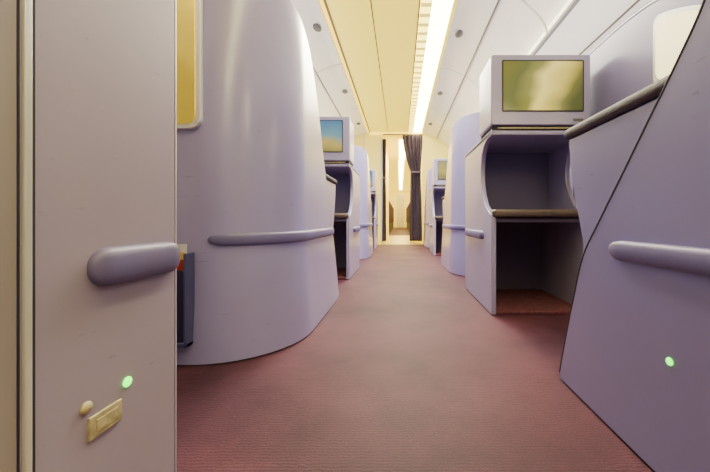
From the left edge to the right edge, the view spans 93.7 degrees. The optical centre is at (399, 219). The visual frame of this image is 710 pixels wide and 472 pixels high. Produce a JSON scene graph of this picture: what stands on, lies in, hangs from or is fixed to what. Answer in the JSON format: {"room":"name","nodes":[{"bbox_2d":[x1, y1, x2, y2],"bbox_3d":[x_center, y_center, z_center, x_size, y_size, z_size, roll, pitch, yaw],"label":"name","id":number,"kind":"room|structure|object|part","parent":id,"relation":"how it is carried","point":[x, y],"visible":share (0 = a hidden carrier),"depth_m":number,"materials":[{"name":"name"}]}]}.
{"room":"aircraft cabin","nodes":[
{"label":"aircraft cabin","id":0,"kind":"room"},
{"bbox_2d":[326,0,418,131],"bbox_3d":[-0.225,-1.825,1.900,0.790,0.050,9.800,0,0,0],"label":"ceiling","id":1,"kind":"structure","parent":0,"point":[395,21],"depth_m":3.55,"materials":[{"name":"beige plastic"}]},
{"bbox_2d":[320,0,368,131],"bbox_3d":[-0.645,-1.815,1.895,0.030,0.020,9.790,0,0,0],"label":"recessed light","id":2,"kind":"object","parent":1,"relation":"in","point":[321,1],"visible":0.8,"depth_m":3.55,"materials":[{"name":"yellow"}]},
{"bbox_2d":[382,134,422,134],"bbox_3d":[0.055,-1.740,6.720,0.830,0.024,0.024,0,0,0],"label":"rail","id":3,"kind":"object","parent":1,"relation":"attached to","point":[382,134],"visible":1,"depth_m":6.71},
{"bbox_2d":[382,139,385,240],"bbox_3d":[-0.322,-0.610,6.721,0.084,2.080,0.082,0,0,0],"label":"curtain","id":4,"kind":"object","parent":3,"relation":"hanging from","point":[383,140],"visible":1,"depth_m":6.71,"materials":[{"name":"fabric"}]},
{"bbox_2d":[402,135,421,240],"bbox_3d":[0.255,-0.650,6.721,0.410,2.160,0.082,0,0,0],"label":"curtain","id":5,"kind":"object","parent":3,"relation":"hanging from","point":[412,144],"visible":1,"depth_m":6.72,"materials":[{"name":"grey fabric"}]},
{"bbox_2d":[409,0,456,132],"bbox_3d":[0.322,-1.812,1.895,0.293,0.045,9.790,0,0,0],"label":"ceiling light strip","id":6,"kind":"object","parent":1,"relation":"attached to","point":[436,16],"visible":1,"depth_m":3.57,"materials":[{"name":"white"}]},
{"bbox_3d":[0.223,-1.820,1.895,0.095,0.020,9.790,0,0,0],"label":"louvre panel","id":7,"kind":"part","parent":6,"relation":"part of","materials":[{"name":"yellow"}]},
{"bbox_2d":[383,138,388,241],"bbox_3d":[-0.470,-0.760,8.140,0.300,2.420,2.520,0,0,0],"label":"wall","id":8,"kind":"structure","parent":0,"point":[387,157],"depth_m":8.45,"materials":[{"name":"white plastic"}]},
{"bbox_2d":[385,138,406,159],"bbox_3d":[0.070,-1.780,8.240,0.780,0.060,2.720,0,0,0],"label":"ceiling","id":9,"kind":"structure","parent":0,"point":[392,144],"depth_m":8.08,"materials":[{"name":"beige plastic"}]},
{"bbox_2d":[389,190,409,226],"bbox_3d":[-0.400,-0.760,19.950,5.000,2.420,0.100,0,0,0],"label":"wall","id":10,"kind":"structure","parent":0,"point":[393,194],"depth_m":19.90,"materials":[{"name":"white plastic"}]},
{"bbox_2d":[397,195,403,226],"bbox_3d":[0.030,-0.525,19.870,0.460,1.950,0.060,0,0,0],"label":"door","id":11,"kind":"structure","parent":10,"relation":"in","point":[400,198],"depth_m":19.84,"materials":[{"name":"plastic"}]},
{"bbox_2d":[389,160,410,189],"bbox_3d":[0.000,-1.820,14.750,1.960,0.060,10.300,0,0,0],"label":"ceiling","id":12,"kind":"structure","parent":0,"point":[393,164],"depth_m":13.28,"materials":[{"name":"beige plastic"}]},
{"bbox_2d":[399,140,404,189],"bbox_3d":[0.050,-1.762,13.350,0.180,0.054,12.300,0,0,0],"label":"light","id":13,"kind":"object","parent":12,"relation":"attached to","point":[401,147],"visible":0.82,"depth_m":10.01,"materials":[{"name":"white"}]},
{"bbox_2d":[399,160,403,189],"bbox_3d":[0.040,-1.782,14.600,0.160,0.014,9.800,0,0,0],"label":"diffuser","id":14,"kind":"object","parent":13,"relation":"attached to","point":[401,162],"depth_m":12.60,"materials":[{"name":"white plastic"}]},
{"bbox_2d":[399,140,404,159],"bbox_3d":[0.060,-1.742,8.375,0.160,0.014,2.350,0,0,0],"label":"diffuser","id":15,"kind":"object","parent":13,"relation":"attached to","point":[401,148],"depth_m":8.36,"materials":[{"name":"white plastic"}]},
{"bbox_2d":[354,130,448,241],"bbox_3d":[-0.400,-0.760,6.840,5.000,2.420,0.080,0,0,0],"label":"wall","id":16,"kind":"structure","parent":0,"point":[372,142],"depth_m":6.80,"materials":[{"name":"beige plastic"}]},
{"bbox_2d":[323,0,370,132],"bbox_3d":[-0.617,-1.800,1.900,0.023,0.013,9.800,0,0,0],"label":"trim","id":17,"kind":"structure","parent":16,"relation":"attached to","point":[324,1],"depth_m":3.53,"materials":[{"name":"beige plastic"}]},
{"bbox_2d":[338,107,366,137],"bbox_3d":[-1.170,-1.620,6.045,1.000,0.580,1.490,0,0,0],"label":"bin","id":18,"kind":"object","parent":16,"relation":"attached to","point":[355,115],"visible":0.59,"depth_m":5.88,"materials":[{"name":"white plastic"}]},
{"bbox_2d":[370,0,387,127],"bbox_3d":[-0.240,-1.799,1.900,0.010,0.004,9.800,0,0,0],"label":"trim","id":19,"kind":"structure","parent":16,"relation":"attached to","point":[370,0],"depth_m":3.52,"materials":[{"name":"beige plastic"}]},
{"bbox_2d":[381,139,382,241],"bbox_3d":[-0.380,-0.610,6.793,0.040,2.120,0.015,0,0,0],"label":"trim","id":20,"kind":"structure","parent":16,"relation":"attached to","point":[381,139],"depth_m":6.79,"materials":[{"name":"plastic"}]},
{"bbox_2d":[370,132,422,134],"bbox_3d":[-0.075,-1.775,6.785,1.090,0.050,0.030,0,0,0],"label":"trim","id":21,"kind":"structure","parent":16,"relation":"attached to","point":[371,133],"depth_m":6.77,"materials":[{"name":"yellow"}]},
{"bbox_2d":[408,0,420,129],"bbox_3d":[0.164,-1.802,1.900,0.012,0.015,9.800,0,0,0],"label":"trim","id":22,"kind":"structure","parent":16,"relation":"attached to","point":[419,0],"depth_m":3.53,"materials":[{"name":"beige plastic"}]},
{"bbox_2d":[530,0,579,54],"bbox_3d":[1.063,-1.323,1.900,0.026,0.023,9.800,0,0,0],"label":"trim","id":23,"kind":"structure","parent":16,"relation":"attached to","point":[573,3],"depth_m":2.23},
{"bbox_2d":[177,227,654,471],"bbox_3d":[-0.400,0.480,8.500,5.000,0.060,23.000,0,0,0],"label":"floor","id":24,"kind":"structure","parent":0,"point":[406,370],"depth_m":0.85,"materials":[{"name":"carpet"}]},
{"bbox_2d":[0,0,179,471],"bbox_3d":[-0.610,-0.163,0.227,0.491,1.225,0.686,0,0,0],"label":"partition wall","id":25,"kind":"structure","parent":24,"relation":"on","point":[90,251],"depth_m":0.40,"materials":[{"name":"beige plastic"}]},
{"bbox_3d":[-0.379,0.227,0.399,0.010,0.015,0.015,0,0,0],"label":"knob","id":26,"kind":"part","parent":25,"relation":"part of","materials":[{"name":"gold metal"}]},
{"bbox_3d":[-0.379,0.256,0.424,0.004,0.028,0.047,0,0,0],"label":"latch plate","id":27,"kind":"part","parent":25,"relation":"part of","materials":[{"name":"gold metal"}]},
{"bbox_2d":[123,376,131,386],"bbox_3d":[-0.379,0.225,0.459,0.007,0.014,0.014,0,0,-5],"label":"indicator light","id":28,"kind":"object","parent":25,"relation":"attached to","point":[127,380],"depth_m":0.46,"materials":[{"name":"green plastic"}]},
{"bbox_3d":[-0.378,0.060,0.480,0.028,0.050,0.160,0,0,0],"label":"bumper rail","id":29,"kind":"part","parent":25,"relation":"part of","materials":[{"name":"plastic"}]},
{"bbox_3d":[-0.618,0.011,0.564,0.475,0.871,0.012,0,0,0],"label":"panel","id":30,"kind":"part","parent":25,"relation":"part of","materials":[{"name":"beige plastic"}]},
{"bbox_2d":[177,0,338,364],"bbox_3d":[-0.930,-0.202,1.528,1.159,1.296,1.088,0,0,0],"label":"shell","id":31,"kind":"object","parent":24,"relation":"on","point":[256,196],"visible":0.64,"depth_m":1.08,"materials":[{"name":"purple plastic"}]},
{"bbox_2d":[177,244,186,270],"bbox_3d":[-0.749,0.221,1.004,0.193,0.294,0.012,0,0,0],"label":"magazine","id":32,"kind":"object","parent":31,"relation":"on","point":[183,247],"visible":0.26,"depth_m":1.00,"materials":[{"name":"multicoloured paper"}]},
{"bbox_3d":[-0.822,-0.520,1.028,0.372,0.440,0.008,0,0,0],"label":"mirror panel","id":33,"kind":"part","parent":31,"relation":"part of","materials":[{"name":"gold metal"}]},
{"bbox_3d":[-0.821,-0.517,1.036,0.398,0.465,0.016,0,0,0],"label":"panel frame","id":34,"kind":"part","parent":31,"relation":"part of","materials":[{"name":"metal"}]},
{"bbox_3d":[-0.411,0.062,1.422,0.172,0.041,0.851,0,0,15],"label":"bumper rail","id":35,"kind":"part","parent":31,"relation":"part of","materials":[{"name":"plastic"}]},
{"bbox_2d":[319,117,360,279],"bbox_3d":[-0.609,-0.163,2.797,0.493,1.225,0.666,0,0,0],"label":"cabinet","id":36,"kind":"object","parent":24,"relation":"on","point":[337,133],"visible":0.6,"depth_m":2.63,"materials":[{"name":"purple plastic"}]},
{"bbox_2d":[319,117,353,166],"bbox_3d":[-0.609,-0.600,2.584,0.466,0.351,0.232,0,0,0],"label":"monitor","id":37,"kind":"object","parent":36,"relation":"on","point":[337,133],"depth_m":2.47,"materials":[{"name":"white plastic"}]},
{"bbox_2d":[334,219,345,221],"bbox_3d":[-0.618,0.002,2.691,0.427,0.020,0.398,0,0,0],"label":"shelf","id":38,"kind":"object","parent":36,"relation":"attached to","point":[335,220],"depth_m":2.49,"materials":[{"name":"grey plastic"}]},
{"bbox_3d":[-0.618,-0.412,2.788,0.475,0.024,0.615,0,0,0],"label":"panel","id":39,"kind":"part","parent":36,"relation":"part of","materials":[{"name":"purple plastic"}]},
{"bbox_3d":[-0.392,0.011,2.788,0.024,0.871,0.615,0,0,0],"label":"panel","id":40,"kind":"part","parent":36,"relation":"part of","materials":[{"name":"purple plastic"}]},
{"bbox_3d":[-0.378,0.078,2.870,0.032,0.044,0.380,0,0,0],"label":"bumper rail","id":41,"kind":"part","parent":36,"relation":"part of","materials":[{"name":"plastic"}]},
{"bbox_3d":[-0.618,0.011,3.112,0.475,0.871,0.035,0,0,0],"label":"panel","id":42,"kind":"part","parent":36,"relation":"part of","materials":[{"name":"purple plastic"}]},
{"bbox_2d":[353,145,372,258],"bbox_3d":[-0.930,-0.202,4.174,1.139,1.296,1.067,0,0,0],"label":"shell","id":43,"kind":"object","parent":24,"relation":"on","point":[361,164],"visible":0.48,"depth_m":3.82,"materials":[{"name":"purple plastic"}]},
{"bbox_3d":[-0.410,0.062,4.035,0.154,0.041,0.818,0,0,15],"label":"bumper rail","id":44,"kind":"part","parent":43,"relation":"part of","materials":[{"name":"plastic"}]},
{"bbox_2d":[369,170,378,248],"bbox_3d":[-0.609,-0.163,5.397,0.493,1.225,0.666,0,0,0],"label":"cabinet","id":45,"kind":"object","parent":24,"relation":"on","point":[373,174],"visible":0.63,"depth_m":5.27,"materials":[{"name":"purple plastic"}]},
{"bbox_2d":[369,170,376,192],"bbox_3d":[-0.609,-0.600,5.184,0.466,0.351,0.232,0,0,0],"label":"monitor","id":46,"kind":"object","parent":45,"relation":"on","point":[373,174],"depth_m":5.07,"materials":[{"name":"white plastic"}]},
{"bbox_3d":[-0.392,0.011,5.388,0.024,0.871,0.615,0,0,0],"label":"panel","id":47,"kind":"part","parent":45,"relation":"part of","materials":[{"name":"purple plastic"}]},
{"bbox_2d":[389,201,390,233],"bbox_3d":[-0.560,-0.140,10.865,0.480,1.180,0.570,0,0,0],"label":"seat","id":48,"kind":"object","parent":24,"relation":"on","point":[389,201],"visible":0.2,"depth_m":10.60,"materials":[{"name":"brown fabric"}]},
{"bbox_2d":[423,168,432,247],"bbox_3d":[0.990,-0.202,5.714,1.139,1.296,1.067,0,0,0],"label":"shell","id":49,"kind":"object","parent":24,"relation":"on","point":[426,240],"visible":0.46,"depth_m":5.40,"materials":[{"name":"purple plastic"}]},
{"bbox_2d":[429,159,447,254],"bbox_3d":[0.658,-0.163,4.497,0.493,1.225,0.666,0,0,0],"label":"cabinet","id":50,"kind":"object","parent":24,"relation":"on","point":[439,166],"visible":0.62,"depth_m":4.37,"materials":[{"name":"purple plastic"}]},
{"bbox_3d":[0.442,0.011,4.487,0.024,0.871,0.615,0,0,0],"label":"panel","id":51,"kind":"part","parent":50,"relation":"part of","materials":[{"name":"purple plastic"}]},
{"bbox_3d":[0.667,-0.412,4.487,0.475,0.024,0.615,0,0,0],"label":"panel","id":52,"kind":"part","parent":50,"relation":"part of","materials":[{"name":"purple plastic"}]},
{"bbox_2d":[432,159,447,186],"bbox_3d":[0.659,-0.600,4.284,0.466,0.351,0.232,0,0,0],"label":"monitor","id":53,"kind":"object","parent":50,"relation":"on","point":[439,166],"depth_m":4.17,"materials":[{"name":"white plastic"}]},
{"bbox_2d":[441,112,572,275],"bbox_3d":[0.990,-0.202,3.074,1.139,1.296,1.067,0,0,0],"label":"shell","id":54,"kind":"object","parent":24,"relation":"on","point":[465,136],"visible":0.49,"depth_m":2.71,"materials":[{"name":"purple plastic"}]},
{"bbox_3d":[0.470,0.062,2.935,0.154,0.041,0.818,0,0,-15],"label":"bumper rail","id":55,"kind":"part","parent":54,"relation":"part of","materials":[{"name":"plastic"}]},
{"bbox_2d":[465,55,589,314],"bbox_3d":[0.658,-0.163,1.872,0.493,1.225,0.666,0,0,0],"label":"cabinet","id":56,"kind":"object","parent":24,"relation":"on","point":[523,228],"visible":0.87,"depth_m":1.73,"materials":[{"name":"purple plastic"}]},
{"bbox_3d":[0.428,0.078,1.905,0.032,0.044,0.420,0,0,0],"label":"bumper rail","id":57,"kind":"part","parent":56,"relation":"part of","materials":[{"name":"plastic"}]},
{"bbox_3d":[0.442,0.011,1.863,0.024,0.871,0.615,0,0,0],"label":"panel","id":58,"kind":"part","parent":56,"relation":"part of","materials":[{"name":"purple plastic"}]},
{"bbox_3d":[0.667,-0.412,1.863,0.475,0.024,0.615,0,0,0],"label":"panel","id":59,"kind":"part","parent":56,"relation":"part of","materials":[{"name":"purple plastic"}]},
{"bbox_2d":[479,55,589,139],"bbox_3d":[0.659,-0.600,1.659,0.466,0.351,0.232,0,0,0],"label":"monitor","id":60,"kind":"object","parent":56,"relation":"on","point":[519,94],"depth_m":1.54,"materials":[{"name":"white plastic"}]},
{"bbox_2d":[496,218,579,222],"bbox_3d":[0.667,0.002,1.766,0.427,0.020,0.398,0,0,0],"label":"shelf","id":61,"kind":"object","parent":56,"relation":"attached to","point":[498,220],"depth_m":1.57,"materials":[{"name":"grey plastic"}]},
{"bbox_3d":[0.893,0.011,1.863,0.024,0.871,0.615,0,0,0],"label":"panel","id":62,"kind":"part","parent":56,"relation":"part of","materials":[{"name":"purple plastic"}]},
{"bbox_2d":[559,0,709,471],"bbox_3d":[0.993,-0.198,0.443,1.114,1.284,0.986,0,0,0],"label":"shell","id":63,"kind":"object","parent":24,"relation":"on","point":[636,351],"visible":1,"depth_m":0.59,"materials":[{"name":"grey plastic"}]},
{"bbox_3d":[0.484,0.062,0.311,0.150,0.041,0.784,0,0,-15],"label":"bumper rail","id":64,"kind":"part","parent":63,"relation":"part of","materials":[{"name":"plastic"}]},
{"bbox_2d":[666,357,672,365],"bbox_3d":[0.449,0.236,0.550,0.006,0.013,0.013,0,0,0],"label":"indicator light","id":65,"kind":"object","parent":63,"relation":"attached to","point":[669,360],"depth_m":0.55,"materials":[{"name":"green plastic"}]},
{"bbox_2d":[573,0,702,197],"bbox_3d":[0.951,-0.199,1.293,0.050,1.298,1.015,0,0,0],"label":"divider","id":66,"kind":"object","parent":24,"relation":"on","point":[644,48],"visible":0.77,"depth_m":1.29,"materials":[{"name":"plastic"}]},
{"bbox_3d":[0.935,-0.596,1.038,0.011,0.286,0.355,0,0,0],"label":"panel frame","id":67,"kind":"part","parent":66,"relation":"part of","materials":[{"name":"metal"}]},
{"bbox_3d":[0.933,-0.596,1.038,0.014,0.252,0.319,0,0,0],"label":"lit panel","id":68,"kind":"part","parent":66,"relation":"part of","materials":[{"name":"white plastic"}]},
{"bbox_2d":[421,160,421,198],"bbox_3d":[0.570,-0.760,8.140,0.220,2.420,2.520,0,0,0],"label":"wall","id":69,"kind":"structure","parent":0,"point":[421,160],"depth_m":7.06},
{"bbox_3d":[-2.930,-0.775,8.500,0.060,2.450,23.000,0,0,0],"label":"wall","id":70,"kind":"structure","parent":0,"visible":0},
{"bbox_2d":[290,0,340,73],"bbox_3d":[-1.170,-1.620,3.025,1.000,0.580,1.490,0,0,0],"label":"bin","id":71,"kind":"object","parent":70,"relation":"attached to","point":[324,52],"visible":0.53,"depth_m":3.14,"materials":[{"name":"white plastic"}]},
{"bbox_2d":[314,60,357,116],"bbox_3d":[-1.170,-1.620,4.535,1.000,0.580,1.490,0,0,0],"label":"bin","id":72,"kind":"object","parent":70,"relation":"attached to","point":[334,92],"visible":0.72,"depth_m":4.41,"materials":[{"name":"white plastic"}]},
{"bbox_3d":[2.130,-0.775,8.500,0.060,2.450,23.000,0,0,0],"label":"wall","id":73,"kind":"structure","parent":0,"visible":0},
{"bbox_2d":[536,0,649,54],"bbox_3d":[1.588,-1.090,2.195,1.022,0.480,1.814,0,0,0],"label":"panel","id":74,"kind":"object","parent":73,"relation":"attached to","point":[589,22],"visible":0.06,"depth_m":2.23,"materials":[{"name":"white plastic"}]},
{"bbox_2d":[524,0,572,30],"bbox_3d":[0.970,-1.620,1.655,1.000,0.580,1.450,0,0,0],"label":"bin","id":75,"kind":"object","parent":74,"relation":"on","point":[549,11],"visible":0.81,"depth_m":2.27,"materials":[{"name":"white plastic"}]},
{"bbox_3d":[1.588,-1.090,4.025,1.022,0.480,1.814,0,0,0],"label":"panel","id":76,"kind":"object","parent":73,"relation":"attached to","visible":0},
{"bbox_2d":[429,67,478,121],"bbox_3d":[0.970,-1.620,4.595,1.000,0.580,1.450,0,0,0],"label":"bin","id":77,"kind":"object","parent":76,"relation":"on","point":[456,96],"visible":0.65,"depth_m":4.39,"materials":[{"name":"white plastic"}]},
{"bbox_2d":[440,0,547,85],"bbox_3d":[0.970,-1.620,3.125,1.000,0.580,1.450,0,0,0],"label":"bin","id":78,"kind":"object","parent":76,"relation":"on","point":[480,30],"visible":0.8,"depth_m":2.85,"materials":[{"name":"white plastic"}]},
{"bbox_3d":[1.588,-1.090,5.855,1.022,0.480,1.814,0,0,0],"label":"panel","id":79,"kind":"object","parent":73,"relation":"attached to","visible":0},
{"bbox_2d":[423,109,455,147],"bbox_3d":[0.970,-1.620,6.065,1.000,0.580,1.450,0,0,0],"label":"bin","id":80,"kind":"object","parent":79,"relation":"on","point":[438,125],"visible":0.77,"depth_m":5.97,"materials":[{"name":"white plastic"}]}
]}

